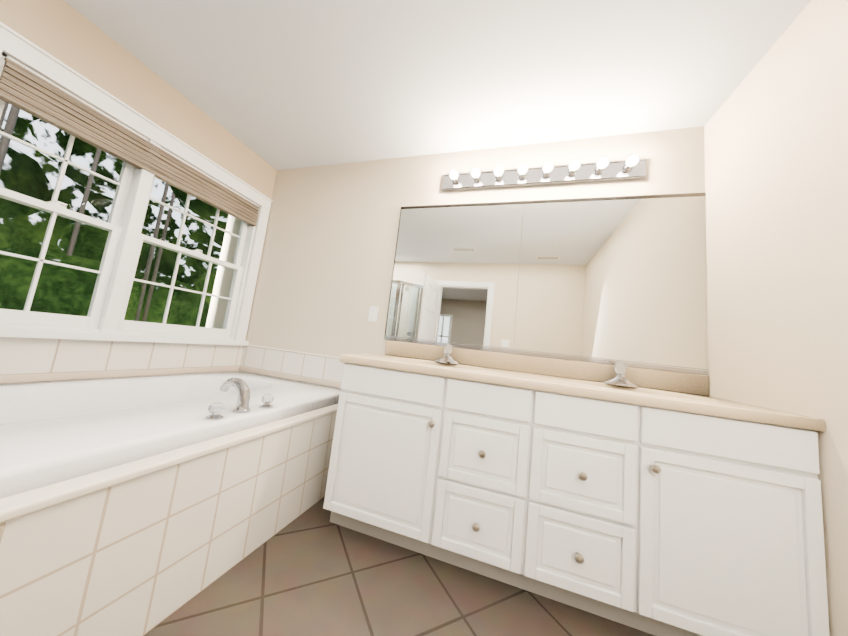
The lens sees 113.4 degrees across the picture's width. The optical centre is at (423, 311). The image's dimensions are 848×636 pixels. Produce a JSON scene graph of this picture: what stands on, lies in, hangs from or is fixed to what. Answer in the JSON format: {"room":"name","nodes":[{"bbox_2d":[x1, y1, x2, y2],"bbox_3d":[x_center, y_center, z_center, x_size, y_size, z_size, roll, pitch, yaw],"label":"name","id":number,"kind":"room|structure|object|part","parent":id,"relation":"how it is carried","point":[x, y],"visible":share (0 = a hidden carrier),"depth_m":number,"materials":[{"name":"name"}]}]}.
{"room":"bathroom","nodes":[
{"label":"bathroom","id":0,"kind":"room"},
{"bbox_2d":[0,0,276,338],"bbox_3d":[-2.160,-0.350,1.206,0.500,2.440,2.820,4,-7,17],"label":"wall","id":1,"kind":"structure","parent":0,"point":[64,32],"depth_m":1.60,"materials":[{"name":"beige paint"}]},
{"bbox_2d":[0,366,238,383],"bbox_3d":[-1.825,0.353,1.549,0.009,0.038,1.750,4,-7,17],"label":"trim","id":2,"kind":"structure","parent":1,"relation":"attached to","point":[6,379],"depth_m":1.57,"materials":[{"name":"beige tile"}]},
{"bbox_2d":[0,337,243,384],"bbox_3d":[-1.828,0.309,1.563,0.010,0.300,1.760,4,-7,17],"label":"tile backsplash","id":3,"kind":"structure","parent":1,"relation":"attached to","point":[22,356],"depth_m":1.57,"materials":[{"name":"white tile"}]},
{"bbox_2d":[0,22,272,345],"bbox_3d":[-1.750,-0.484,1.783,0.195,1.335,1.527,4,-7,17],"label":"window","id":4,"kind":"structure","parent":1,"relation":"in","point":[23,50],"depth_m":1.64,"materials":[{"name":"white wood"}]},
{"bbox_2d":[47,201,66,207],"bbox_3d":[-1.866,-0.550,1.417,0.028,0.026,0.058,4,-7,17],"label":"sash lock","id":5,"kind":"object","parent":4,"relation":"attached to","point":[58,203],"depth_m":1.41,"materials":[{"name":"white metal"}]},
{"bbox_3d":[-1.774,-0.462,1.788,0.042,1.043,1.206,4,-7,17],"label":"glass","id":6,"kind":"part","parent":4,"relation":"part of","materials":[{"name":"clear glass"}]},
{"bbox_3d":[-1.774,-0.454,1.787,0.070,1.150,1.290,4,-7,17],"label":"window sashes","id":7,"kind":"part","parent":4,"relation":"part of","materials":[{"name":"white wood"}]},
{"bbox_2d":[0,57,259,225],"bbox_3d":[-1.660,-0.930,1.827,0.048,0.173,1.306,4,-7,17],"label":"window blind","id":8,"kind":"object","parent":4,"relation":"attached to","point":[27,91],"visible":0.94,"depth_m":1.53,"materials":[{"name":"beige wood"}]},
{"bbox_2d":[239,366,340,388],"bbox_3d":[-1.042,0.521,2.205,1.110,0.038,0.009,4,-7,17],"label":"trim","id":9,"kind":"structure","parent":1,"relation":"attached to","point":[257,371],"depth_m":2.20,"materials":[{"name":"beige"}]},
{"bbox_2d":[240,346,343,389],"bbox_3d":[-0.924,0.487,2.185,1.350,0.300,0.010,4,-7,17],"label":"tile wainscot","id":10,"kind":"structure","parent":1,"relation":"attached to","point":[291,363],"depth_m":2.23,"materials":[{"name":"white tile"}]},
{"bbox_2d":[247,345,339,358],"bbox_3d":[-0.908,0.332,2.200,1.350,0.012,0.018,4,-7,17],"label":"trim","id":11,"kind":"structure","parent":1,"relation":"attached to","point":[295,351],"depth_m":2.22,"materials":[{"name":"white tile"}]},
{"bbox_2d":[144,497,654,635],"bbox_3d":[-0.705,1.028,0.612,3.820,0.100,2.940,4,-7,17],"label":"floor","id":12,"kind":"structure","parent":0,"point":[313,570],"depth_m":1.06,"materials":[{"name":"tile"}]},
{"bbox_2d":[0,372,340,635],"bbox_3d":[-1.289,0.632,1.342,1.190,0.728,1.748,4,-7,17],"label":"tub","id":13,"kind":"object","parent":12,"relation":"on","point":[136,506],"visible":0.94,"depth_m":0.91,"materials":[{"name":"tile"}]},
{"bbox_2d":[205,377,274,420],"bbox_3d":[-0.866,0.375,1.278,0.186,0.142,0.315,4,-7,17],"label":"faucet","id":14,"kind":"object","parent":13,"relation":"on","point":[216,411],"depth_m":1.25,"materials":[{"name":"silver metal"}]},
{"bbox_2d":[323,341,829,635],"bbox_3d":[0.478,0.702,1.414,1.854,1.001,0.594,4,-7,17],"label":"bathroom vanity","id":15,"kind":"object","parent":12,"relation":"on","point":[658,503],"visible":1,"depth_m":1.10,"materials":[{"name":"white wood"}]},
{"bbox_2d":[339,354,825,431],"bbox_3d":[0.514,0.402,1.459,1.854,0.147,0.575,4,-7,17],"label":"countertop","id":16,"kind":"structure","parent":15,"relation":"on","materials":[{"name":"stone"}]},
{"bbox_2d":[64,0,810,169],"bbox_3d":[-0.422,-1.477,0.918,3.820,0.100,2.940,4,-7,17],"label":"ceiling","id":17,"kind":"structure","parent":0,"point":[283,84],"depth_m":1.47,"materials":[{"name":"white paint"}]},
{"bbox_2d":[206,126,706,375],"bbox_3d":[-0.158,-0.015,2.099,3.820,2.440,0.120,4,-7,17],"label":"wall","id":18,"kind":"structure","parent":0,"point":[324,279],"depth_m":2.21,"materials":[{"name":"beige paint"}]},
{"bbox_2d":[368,306,378,321],"bbox_3d":[-0.382,0.015,2.094,0.072,0.116,0.008,4,-7,17],"label":"outlet","id":19,"kind":"object","parent":18,"relation":"attached to","point":[373,313],"visible":1,"depth_m":2.09,"materials":[{"name":"white plastic"}]},
{"bbox_2d":[442,154,645,191],"bbox_3d":[0.730,-0.923,1.833,1.270,0.120,0.139,4,-7,17],"label":"light bar","id":20,"kind":"object","parent":18,"relation":"attached to","point":[604,169],"visible":1,"depth_m":1.83,"materials":[{"name":"silver metal"}]},
{"bbox_2d":[384,193,707,374],"bbox_3d":[0.660,-0.239,1.814,1.880,1.031,0.012,4,-7,17],"label":"mirror","id":21,"kind":"object","parent":18,"relation":"attached to","point":[610,280],"visible":1,"depth_m":1.75,"materials":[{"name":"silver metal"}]},
{"bbox_2d":[385,341,709,395],"bbox_3d":[0.608,0.323,1.736,1.854,0.102,0.019,4,-7,17],"label":"backsplash","id":22,"kind":"structure","parent":18,"relation":"attached to","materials":[{"name":"stone"}]},
{"bbox_2d":[704,0,847,635],"bbox_3d":[1.179,-0.103,0.152,0.120,2.440,2.820,4,-7,17],"label":"wall","id":23,"kind":"structure","parent":0,"point":[776,161],"depth_m":1.08,"materials":[{"name":"beige paint"}]},
{"label":"outside","id":24,"kind":"structure","parent":0,"visible":0},
{"bbox_2d":[0,104,209,326],"bbox_3d":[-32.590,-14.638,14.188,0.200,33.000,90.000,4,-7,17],"label":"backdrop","id":25,"kind":"structure","parent":24,"point":[96,200],"depth_m":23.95,"materials":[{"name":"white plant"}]},
{"bbox_3d":[-30.861,1.952,11.065,59.300,0.100,80.000,4,-7,17],"label":"lawn","id":26,"kind":"structure","parent":24,"visible":0},
{"bbox_2d":[0,102,16,161],"bbox_3d":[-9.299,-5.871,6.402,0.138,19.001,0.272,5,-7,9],"label":"trunk","id":27,"kind":"object","parent":26,"relation":"on","point":[13,114],"depth_m":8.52,"materials":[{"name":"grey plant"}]},
{"bbox_2d":[0,108,19,172],"bbox_3d":[-12.792,-5.988,8.662,0.200,19.000,0.190,4,-7,17],"label":"trunk","id":28,"kind":"object","parent":26,"relation":"on","point":[18,110],"depth_m":8.58,"materials":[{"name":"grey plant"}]},
{"bbox_2d":[66,148,101,255],"bbox_3d":[-13.121,-5.734,11.044,0.156,19.001,0.255,6,-7,6],"label":"trunk","id":29,"kind":"object","parent":26,"relation":"on","point":[71,246],"depth_m":10.84,"materials":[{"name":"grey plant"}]},
{"bbox_2d":[135,183,168,320],"bbox_3d":[-10.799,-5.385,11.754,0.118,19.001,0.243,5,-7,9],"label":"trunk","id":30,"kind":"object","parent":26,"relation":"on","point":[158,222],"depth_m":11.43,"materials":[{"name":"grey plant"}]},
{"bbox_2d":[141,193,174,321],"bbox_3d":[-17.135,-5.288,18.381,0.240,19.001,0.228,9,-7,-18],"label":"trunk","id":31,"kind":"object","parent":26,"relation":"on","point":[151,288],"depth_m":18.07,"materials":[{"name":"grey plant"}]},
{"bbox_2d":[0,119,228,324],"bbox_3d":[-19.599,-5.205,18.110,21.077,20.702,39.905,4,-7,17],"label":"foliage","id":32,"kind":"object","parent":31,"relation":"attached to","point":[52,284],"depth_m":16.52,"materials":[{"name":"green plant"}]}
]}

